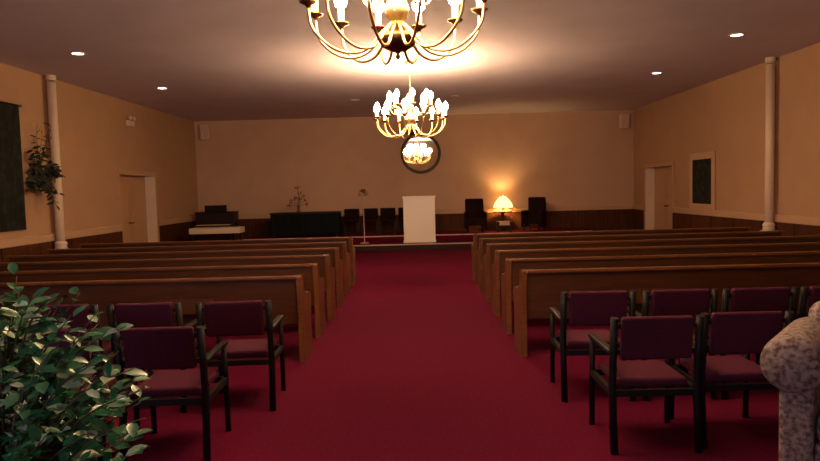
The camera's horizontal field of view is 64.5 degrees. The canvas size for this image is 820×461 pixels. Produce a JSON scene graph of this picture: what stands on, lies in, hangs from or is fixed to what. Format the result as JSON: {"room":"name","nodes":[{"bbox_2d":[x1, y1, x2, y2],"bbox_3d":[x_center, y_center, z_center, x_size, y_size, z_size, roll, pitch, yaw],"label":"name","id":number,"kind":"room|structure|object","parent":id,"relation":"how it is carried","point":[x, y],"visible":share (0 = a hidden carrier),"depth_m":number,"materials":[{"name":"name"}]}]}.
{"room":"house of worship","nodes":[
{"label":"house of worship","id":0,"kind":"room"},
{"bbox_2d":[0,63,197,239],"bbox_3d":[-7.094,-0.715,9.178,0.320,4.030,23.500,-1,4,1],"label":"wall","id":1,"kind":"structure","parent":0,"point":[96,141],"depth_m":14.25,"materials":[{"name":"beige paint"}]},
{"bbox_2d":[0,101,26,231],"bbox_3d":[-6.887,-1.065,10.688,0.038,2.205,1.840,-1,4,1],"label":"tapestry","id":2,"kind":"object","parent":1,"relation":"attached to","point":[12,199],"visible":1,"depth_m":11.20,"materials":[{"name":"green fabric"}]},
{"bbox_2d":[25,123,64,209],"bbox_3d":[-6.703,-1.156,11.927,0.542,1.617,0.851,-1,4,1],"label":"plant","id":3,"kind":"object","parent":1,"relation":"attached to","point":[41,179],"depth_m":11.85,"materials":[{"name":"green plant"}]},
{"bbox_2d":[0,225,122,262],"bbox_3d":[-6.895,0.954,6.488,0.045,1.030,17.920,-1,4,1],"label":"trim","id":4,"kind":"structure","parent":1,"relation":"attached to","point":[29,245],"depth_m":12.45,"materials":[{"name":"brown wood"}]},
{"bbox_2d":[126,116,135,126],"bbox_3d":[-6.870,-2.692,16.015,0.120,0.255,0.320,-1,4,1],"label":"emergency light","id":5,"kind":"object","parent":1,"relation":"attached to","point":[129,122],"visible":1,"depth_m":15.93,"materials":[{"name":"beige plastic"}]},
{"bbox_2d":[117,170,159,242],"bbox_3d":[-7.003,-0.333,16.517,0.345,2.330,2.260,-1,4,1],"label":"door","id":6,"kind":"structure","parent":1,"relation":"in","point":[134,204],"depth_m":16.98,"materials":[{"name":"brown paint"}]},
{"bbox_2d":[159,216,196,241],"bbox_3d":[-6.795,0.134,19.341,0.045,1.030,3.320,-1,4,1],"label":"trim","id":7,"kind":"structure","parent":1,"relation":"attached to","point":[176,229],"depth_m":18.91,"materials":[{"name":"brown wood"}]},
{"bbox_2d":[6,248,806,460],"bbox_3d":[0.117,1.163,9.242,14.640,0.100,24.140,-1,4,1],"label":"floor","id":8,"kind":"structure","parent":0,"point":[414,363],"depth_m":5.19,"materials":[{"name":"red carpet"}]},
{"bbox_2d":[45,75,69,248],"bbox_3d":[-6.769,-0.933,12.469,0.240,4.030,0.240,-1,4,1],"label":"column","id":9,"kind":"structure","parent":8,"relation":"on","point":[60,243],"depth_m":12.39,"materials":[{"name":"beige paint"}]},
{"bbox_2d":[10,328,139,460],"bbox_3d":[-2.248,1.045,4.403,0.582,0.878,0.580,-1,4,2],"label":"armchair","id":10,"kind":"object","parent":8,"relation":"on","point":[86,354],"visible":0.13,"depth_m":4.15,"materials":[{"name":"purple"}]},
{"bbox_2d":[0,262,152,460],"bbox_3d":[-1.526,0.850,2.384,1.025,1.480,1.020,-5,5,-42],"label":"potted plant","id":11,"kind":"object","parent":8,"relation":"on","point":[35,396],"visible":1,"depth_m":2.33,"materials":[{"name":"green plant"}]},
{"bbox_2d":[24,303,131,391],"bbox_3d":[-2.705,0.997,5.346,0.582,0.878,0.580,-1,4,1],"label":"armchair","id":12,"kind":"object","parent":8,"relation":"on","point":[80,318],"visible":0.12,"depth_m":5.05,"materials":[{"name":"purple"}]},
{"bbox_2d":[106,302,204,412],"bbox_3d":[-2.046,0.981,5.319,0.582,0.878,0.580,-1,4,1],"label":"armchair","id":13,"kind":"object","parent":8,"relation":"on","point":[159,314],"visible":0.44,"depth_m":5.02,"materials":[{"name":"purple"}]},
{"bbox_2d":[0,275,312,361],"bbox_3d":[-3.505,0.925,6.710,4.900,0.885,0.540,-1,4,1],"label":"pew","id":14,"kind":"object","parent":8,"relation":"on","point":[288,297],"visible":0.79,"depth_m":6.45,"materials":[{"name":"brown wood"}]},
{"bbox_2d":[0,263,325,338],"bbox_3d":[-3.497,0.859,7.738,4.900,0.885,0.540,-1,4,1],"label":"pew","id":15,"kind":"object","parent":8,"relation":"on","point":[312,281],"visible":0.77,"depth_m":7.47,"materials":[{"name":"brown wood"}]},
{"bbox_2d":[0,254,335,320],"bbox_3d":[-3.489,0.793,8.766,4.900,0.885,0.540,-1,4,1],"label":"pew","id":16,"kind":"object","parent":8,"relation":"on","point":[326,271],"visible":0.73,"depth_m":8.50,"materials":[{"name":"brown wood"}]},
{"bbox_2d":[112,326,230,460],"bbox_3d":[-1.578,1.029,4.377,0.582,0.878,0.580,-2,4,-1],"label":"armchair","id":17,"kind":"object","parent":8,"relation":"on","point":[145,348],"visible":0.87,"depth_m":4.14,"materials":[{"name":"fabric"}]},
{"bbox_2d":[4,247,343,306],"bbox_3d":[-3.481,0.728,9.794,4.900,0.885,0.540,-1,4,1],"label":"pew","id":18,"kind":"object","parent":8,"relation":"on","point":[336,262],"visible":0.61,"depth_m":9.52,"materials":[{"name":"brown wood"}]},
{"bbox_2d":[44,241,350,294],"bbox_3d":[-3.473,0.662,10.822,4.900,0.885,0.540,-1,4,1],"label":"pew","id":19,"kind":"object","parent":8,"relation":"on","point":[344,255],"visible":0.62,"depth_m":10.55,"materials":[{"name":"brown wood"}]},
{"bbox_2d":[193,205,238,240],"bbox_3d":[-5.967,-0.095,19.991,1.240,1.360,0.820,-1,4,1],"label":"pipe organ","id":20,"kind":"object","parent":8,"relation":"on","point":[214,215],"visible":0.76,"depth_m":19.92,"materials":[{"name":"brown wood"}]},
{"bbox_2d":[77,237,355,285],"bbox_3d":[-3.465,0.597,11.849,4.900,0.885,0.540,-1,4,1],"label":"pew","id":21,"kind":"object","parent":8,"relation":"on","point":[349,240],"visible":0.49,"depth_m":11.58,"materials":[{"name":"brown wood"}]},
{"bbox_2d":[189,226,244,240],"bbox_3d":[-5.441,0.294,18.399,1.420,0.760,0.560,-1,4,1],"label":"table","id":22,"kind":"object","parent":8,"relation":"on","point":[239,229],"visible":0.73,"depth_m":18.11,"materials":[{"name":"beige"}]},
{"bbox_2d":[195,300,285,413],"bbox_3d":[-1.355,0.965,5.293,0.582,0.878,0.580,-2,4,-2],"label":"armchair","id":23,"kind":"object","parent":8,"relation":"on","point":[223,318],"visible":0.8,"depth_m":5.03,"materials":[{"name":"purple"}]},
{"bbox_2d":[353,239,472,250],"bbox_3d":[0.037,0.425,18.745,3.600,0.170,1.000,-1,4,1],"label":"step","id":24,"kind":"structure","parent":8,"relation":"on","point":[439,244],"depth_m":18.26,"materials":[{"name":"red carpet"}]},
{"bbox_2d":[359,188,368,243],"bbox_3d":[-1.327,-0.427,18.770,0.351,1.598,0.337,-1,4,1],"label":"stand","id":25,"kind":"object","parent":24,"relation":"on","point":[361,190],"visible":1,"depth_m":18.75,"materials":[{"name":"silver metal"}]},
{"bbox_2d":[402,196,435,242],"bbox_3d":[0.268,-0.332,18.725,0.940,1.330,0.480,-1,4,1],"label":"lectern","id":26,"kind":"object","parent":24,"relation":"on","point":[418,211],"visible":1,"depth_m":18.51,"materials":[{"name":"beige paint"}]},
{"bbox_2d":[243,227,591,241],"bbox_3d":[0.195,0.251,20.076,10.400,0.340,1.640,-1,4,1],"label":"platform","id":27,"kind":"object","parent":8,"relation":"on","point":[455,234],"visible":0.25,"depth_m":19.52,"materials":[{"name":"red carpet"}]},
{"bbox_2d":[270,211,341,237],"bbox_3d":[-3.150,-0.191,19.803,2.135,0.750,0.656,-1,4,1],"label":"draped table","id":28,"kind":"object","parent":27,"relation":"on","point":[314,222],"visible":1,"depth_m":19.50,"materials":[{"name":"fabric"}]},
{"bbox_2d":[287,186,307,211],"bbox_3d":[-3.443,-0.959,19.729,0.666,0.808,0.300,-1,4,1],"label":"flower arrangement","id":29,"kind":"object","parent":28,"relation":"on","point":[298,206],"visible":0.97,"depth_m":19.73,"materials":[{"name":"brown plant"}]},
{"bbox_2d":[343,209,359,235],"bbox_3d":[-1.799,-0.263,19.983,0.470,0.800,0.430,-1,4,1],"label":"chair","id":30,"kind":"object","parent":27,"relation":"on","point":[352,215],"visible":1,"depth_m":20.13,"materials":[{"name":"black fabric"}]},
{"bbox_2d":[362,208,377,234],"bbox_3d":[-1.220,-0.277,19.978,0.470,0.800,0.430,-1,4,1],"label":"chair","id":31,"kind":"object","parent":27,"relation":"on","point":[370,214],"visible":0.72,"depth_m":20.12,"materials":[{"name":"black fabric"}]},
{"bbox_2d":[380,208,395,234],"bbox_3d":[-0.680,-0.291,19.973,0.470,0.800,0.430,-1,4,1],"label":"chair","id":32,"kind":"object","parent":27,"relation":"on","point":[389,213],"visible":1,"depth_m":20.12,"materials":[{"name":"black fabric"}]},
{"bbox_2d":[398,207,403,233],"bbox_3d":[-0.120,-0.305,19.968,0.470,0.800,0.430,-1,4,1],"label":"chair","id":33,"kind":"object","parent":27,"relation":"on","point":[400,210],"visible":0.44,"depth_m":20.11,"materials":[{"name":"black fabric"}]},
{"bbox_2d":[464,198,486,232],"bbox_3d":[1.975,-0.455,19.736,0.650,1.020,0.540,-1,4,1],"label":"armchair","id":34,"kind":"object","parent":27,"relation":"on","point":[474,214],"visible":0.99,"depth_m":19.86,"materials":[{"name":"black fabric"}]},
{"bbox_2d":[493,211,512,229],"bbox_3d":[2.926,-0.312,20.480,0.620,0.590,0.620,-1,4,1],"label":"table","id":35,"kind":"object","parent":27,"relation":"on","point":[501,212],"visible":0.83,"depth_m":20.38,"materials":[{"name":"brown wood"}]},
{"bbox_2d":[493,194,512,210],"bbox_3d":[2.931,-0.887,20.463,0.620,0.560,0.620,-1,4,1],"label":"table lamp","id":36,"kind":"object","parent":35,"relation":"on","point":[502,202],"visible":0.97,"depth_m":20.27,"materials":[{"name":"yellow glass"}]},
{"bbox_2d":[496,221,511,232],"bbox_3d":[2.800,-0.110,19.358,0.440,0.337,0.256,-1,4,1],"label":"side table","id":37,"kind":"object","parent":27,"relation":"on","point":[498,222],"visible":0.99,"depth_m":19.23,"materials":[{"name":"brown wood"}]},
{"bbox_2d":[521,197,546,230],"bbox_3d":[3.789,-0.508,19.821,0.650,1.020,0.540,1,4,35],"label":"armchair","id":38,"kind":"object","parent":27,"relation":"on","point":[536,212],"visible":1,"depth_m":19.79,"materials":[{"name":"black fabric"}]},
{"bbox_2d":[549,290,635,401],"bbox_3d":[1.480,0.889,5.326,0.582,0.878,0.580,-1,4,2],"label":"armchair","id":39,"kind":"object","parent":8,"relation":"on","point":[586,308],"visible":0.7,"depth_m":5.06,"materials":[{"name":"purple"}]},
{"bbox_2d":[472,227,751,282],"bbox_3d":[3.593,0.417,11.783,4.900,0.885,0.540,-1,4,1],"label":"pew","id":40,"kind":"object","parent":8,"relation":"on","point":[475,245],"visible":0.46,"depth_m":11.51,"materials":[{"name":"brown wood"}]},
{"bbox_2d":[477,230,784,291],"bbox_3d":[3.585,0.483,10.755,4.900,0.885,0.540,-1,4,1],"label":"pew","id":41,"kind":"object","parent":8,"relation":"on","point":[481,251],"visible":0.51,"depth_m":10.48,"materials":[{"name":"brown wood"}]},
{"bbox_2d":[588,315,703,454],"bbox_3d":[1.545,0.952,4.318,0.582,0.878,0.580,-1,4,1],"label":"armchair","id":42,"kind":"object","parent":8,"relation":"on","point":[667,338],"visible":1,"depth_m":4.08,"materials":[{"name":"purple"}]},
{"bbox_2d":[483,235,819,302],"bbox_3d":[3.577,0.548,9.727,4.900,0.885,0.540,-1,4,1],"label":"pew","id":43,"kind":"object","parent":8,"relation":"on","point":[488,259],"visible":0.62,"depth_m":9.46,"materials":[{"name":"brown wood"}]},
{"bbox_2d":[491,242,819,316],"bbox_3d":[3.569,0.614,8.699,4.900,0.885,0.540,-1,4,1],"label":"pew","id":44,"kind":"object","parent":8,"relation":"on","point":[498,267],"visible":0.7,"depth_m":8.44,"materials":[{"name":"brown wood"}]},
{"bbox_2d":[501,251,819,333],"bbox_3d":[3.561,0.680,7.671,4.900,0.885,0.540,-1,4,1],"label":"pew","id":45,"kind":"object","parent":8,"relation":"on","point":[510,278],"visible":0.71,"depth_m":7.42,"materials":[{"name":"brown wood"}]},
{"bbox_2d":[513,262,819,356],"bbox_3d":[3.553,0.745,6.644,4.900,0.885,0.540,-1,4,1],"label":"pew","id":46,"kind":"object","parent":8,"relation":"on","point":[538,290],"visible":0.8,"depth_m":6.40,"materials":[{"name":"brown wood"}]},
{"bbox_2d":[622,288,717,400],"bbox_3d":[2.103,0.874,5.310,0.582,0.878,0.580,-1,4,1],"label":"armchair","id":47,"kind":"object","parent":8,"relation":"on","point":[665,302],"visible":0.35,"depth_m":5.02,"materials":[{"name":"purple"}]},
{"bbox_2d":[670,310,793,448],"bbox_3d":[2.136,0.932,4.382,0.582,0.878,0.580,-1,4,1],"label":"armchair","id":48,"kind":"object","parent":8,"relation":"on","point":[746,333],"visible":0.59,"depth_m":4.12,"materials":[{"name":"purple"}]},
{"bbox_2d":[694,286,798,399],"bbox_3d":[2.713,0.859,5.295,0.582,0.878,0.580,-1,4,1],"label":"armchair","id":49,"kind":"object","parent":8,"relation":"on","point":[755,298],"visible":0.26,"depth_m":5.00,"materials":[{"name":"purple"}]},
{"bbox_2d":[760,57,777,230],"bbox_3d":[6.948,-1.296,12.559,0.240,4.030,0.240,-1,4,1],"label":"column","id":50,"kind":"structure","parent":8,"relation":"on","point":[768,225],"depth_m":12.48,"materials":[{"name":"beige paint"}]},
{"bbox_2d":[760,301,819,460],"bbox_3d":[2.501,0.924,3.354,1.120,1.000,0.732,2,5,40],"label":"upholstered armchair","id":51,"kind":"object","parent":8,"relation":"on","point":[790,361],"visible":1,"depth_m":3.35,"materials":[{"name":"fabric"}]},
{"bbox_2d":[817,415,819,439],"bbox_3d":[2.462,1.008,3.311,0.610,0.160,0.500,2,5,40],"label":"seat cushion","id":52,"kind":"object","parent":51,"relation":"on","point":[818,416],"depth_m":3.33,"materials":[{"name":"fabric"}]},
{"bbox_2d":[782,286,819,329],"bbox_3d":[3.312,0.844,5.289,0.582,0.878,0.580,-1,4,1],"label":"armchair","id":53,"kind":"object","parent":8,"relation":"on","point":[813,295],"visible":0.27,"depth_m":5.00,"materials":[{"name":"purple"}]},
{"bbox_2d":[0,0,819,121],"bbox_3d":[0.009,-2.967,8.979,14.640,0.120,24.140,-1,4,1],"label":"ceiling","id":54,"kind":"structure","parent":0,"point":[217,60],"depth_m":10.99,"materials":[{"name":"paint"}]},
{"bbox_2d":[69,51,85,54],"bbox_3d":[-5.356,-2.855,10.481,0.250,0.016,0.250,-1,4,1],"label":"recessed light","id":55,"kind":"object","parent":54,"relation":"in","point":[71,52],"visible":1,"depth_m":10.47,"materials":[{"name":"beige"}]},
{"bbox_2d":[299,0,487,64],"bbox_3d":[-0.105,-1.933,4.687,1.358,1.393,1.358,-1,4,1],"label":"chandelier","id":56,"kind":"object","parent":54,"relation":"hanging from","point":[397,37],"visible":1,"depth_m":4.67,"materials":[{"name":"gold metal"}]},
{"bbox_2d":[374,60,448,138],"bbox_3d":[0.006,-2.383,11.873,1.358,1.413,1.358,-2,4,-5],"label":"chandelier","id":57,"kind":"object","parent":54,"relation":"hanging from","point":[411,118],"visible":1,"depth_m":11.80,"materials":[{"name":"gold metal"}]},
{"bbox_2d":[728,33,745,36],"bbox_3d":[5.220,-3.124,10.382,0.250,0.016,0.250,-1,4,1],"label":"recessed light","id":58,"kind":"object","parent":54,"relation":"in","point":[733,34],"visible":1,"depth_m":10.35,"materials":[{"name":"beige"}]},
{"bbox_2d":[194,110,633,213],"bbox_3d":[0.155,-1.656,20.997,14.640,4.030,0.320,-1,4,1],"label":"wall","id":59,"kind":"structure","parent":0,"point":[572,158],"depth_m":20.80,"materials":[{"name":"beige paint"}]},
{"bbox_2d":[200,125,210,139],"bbox_3d":[-6.507,-3.111,20.681,0.280,0.440,0.228,-1,4,1],"label":"wall speaker","id":60,"kind":"object","parent":59,"relation":"attached to","point":[205,134],"visible":1,"depth_m":20.57,"materials":[{"name":"beige plastic"}]},
{"bbox_2d":[200,126,207,138],"bbox_3d":[-6.508,-3.104,20.571,0.240,0.400,0.008,-1,4,1],"label":"speaker grille","id":61,"kind":"object","parent":60,"relation":"attached to","point":[203,129],"depth_m":20.57,"materials":[{"name":"beige"}]},
{"bbox_2d":[401,133,440,173],"bbox_3d":[0.343,-2.461,20.740,1.290,1.290,0.051,-1,4,1],"label":"round mirror","id":62,"kind":"object","parent":59,"relation":"attached to","point":[419,155],"visible":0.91,"depth_m":20.75,"materials":[{"name":"clear glass"}]},
{"bbox_2d":[238,204,632,239],"bbox_3d":[0.193,-0.148,20.910,13.900,1.030,0.045,-1,4,1],"label":"wainscoting","id":63,"kind":"structure","parent":59,"relation":"attached to","point":[589,217],"depth_m":20.86,"materials":[{"name":"brown wood"}]},
{"bbox_2d":[619,114,628,128],"bbox_3d":[6.768,-3.449,20.556,0.280,0.440,0.228,-1,4,1],"label":"wall speaker","id":64,"kind":"object","parent":59,"relation":"attached to","point":[623,118],"visible":1,"depth_m":20.45,"materials":[{"name":"beige plastic"}]},
{"bbox_2d":[621,115,628,127],"bbox_3d":[6.767,-3.442,20.446,0.240,0.400,0.008,-1,4,1],"label":"speaker grille","id":65,"kind":"object","parent":64,"relation":"attached to","point":[624,118],"depth_m":20.44,"materials":[{"name":"beige"}]},
{"bbox_2d":[634,42,819,216],"bbox_3d":[7.220,-1.079,9.044,0.320,4.030,23.500,-1,4,1],"label":"wall","id":66,"kind":"structure","parent":0,"point":[725,116],"depth_m":13.79,"materials":[{"name":"beige paint"}]},
{"bbox_2d":[633,204,643,229],"bbox_3d":[7.164,-0.296,20.383,0.045,1.030,0.970,-1,4,1],"label":"trim","id":67,"kind":"structure","parent":66,"relation":"attached to","point":[638,210],"depth_m":20.36,"materials":[{"name":"brown wood"}]},
{"bbox_2d":[644,161,673,229],"bbox_3d":[7.306,-0.811,18.730,0.345,2.260,2.260,-1,4,1],"label":"door","id":68,"kind":"structure","parent":66,"relation":"in","point":[658,177],"depth_m":19.32,"materials":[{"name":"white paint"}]},
{"bbox_2d":[690,151,714,209],"bbox_3d":[7.093,-1.190,15.802,0.025,1.400,1.360,-1,4,1],"label":"framed picture","id":69,"kind":"object","parent":66,"relation":"attached to","point":[702,165],"visible":1,"depth_m":15.72,"materials":[{"name":"brown"}]},
{"bbox_2d":[672,207,819,235],"bbox_3d":[7.064,0.525,7.529,0.045,1.030,20.270,-1,4,1],"label":"trim","id":70,"kind":"structure","parent":66,"relation":"attached to","point":[682,218],"depth_m":14.01,"materials":[{"name":"brown wood"}]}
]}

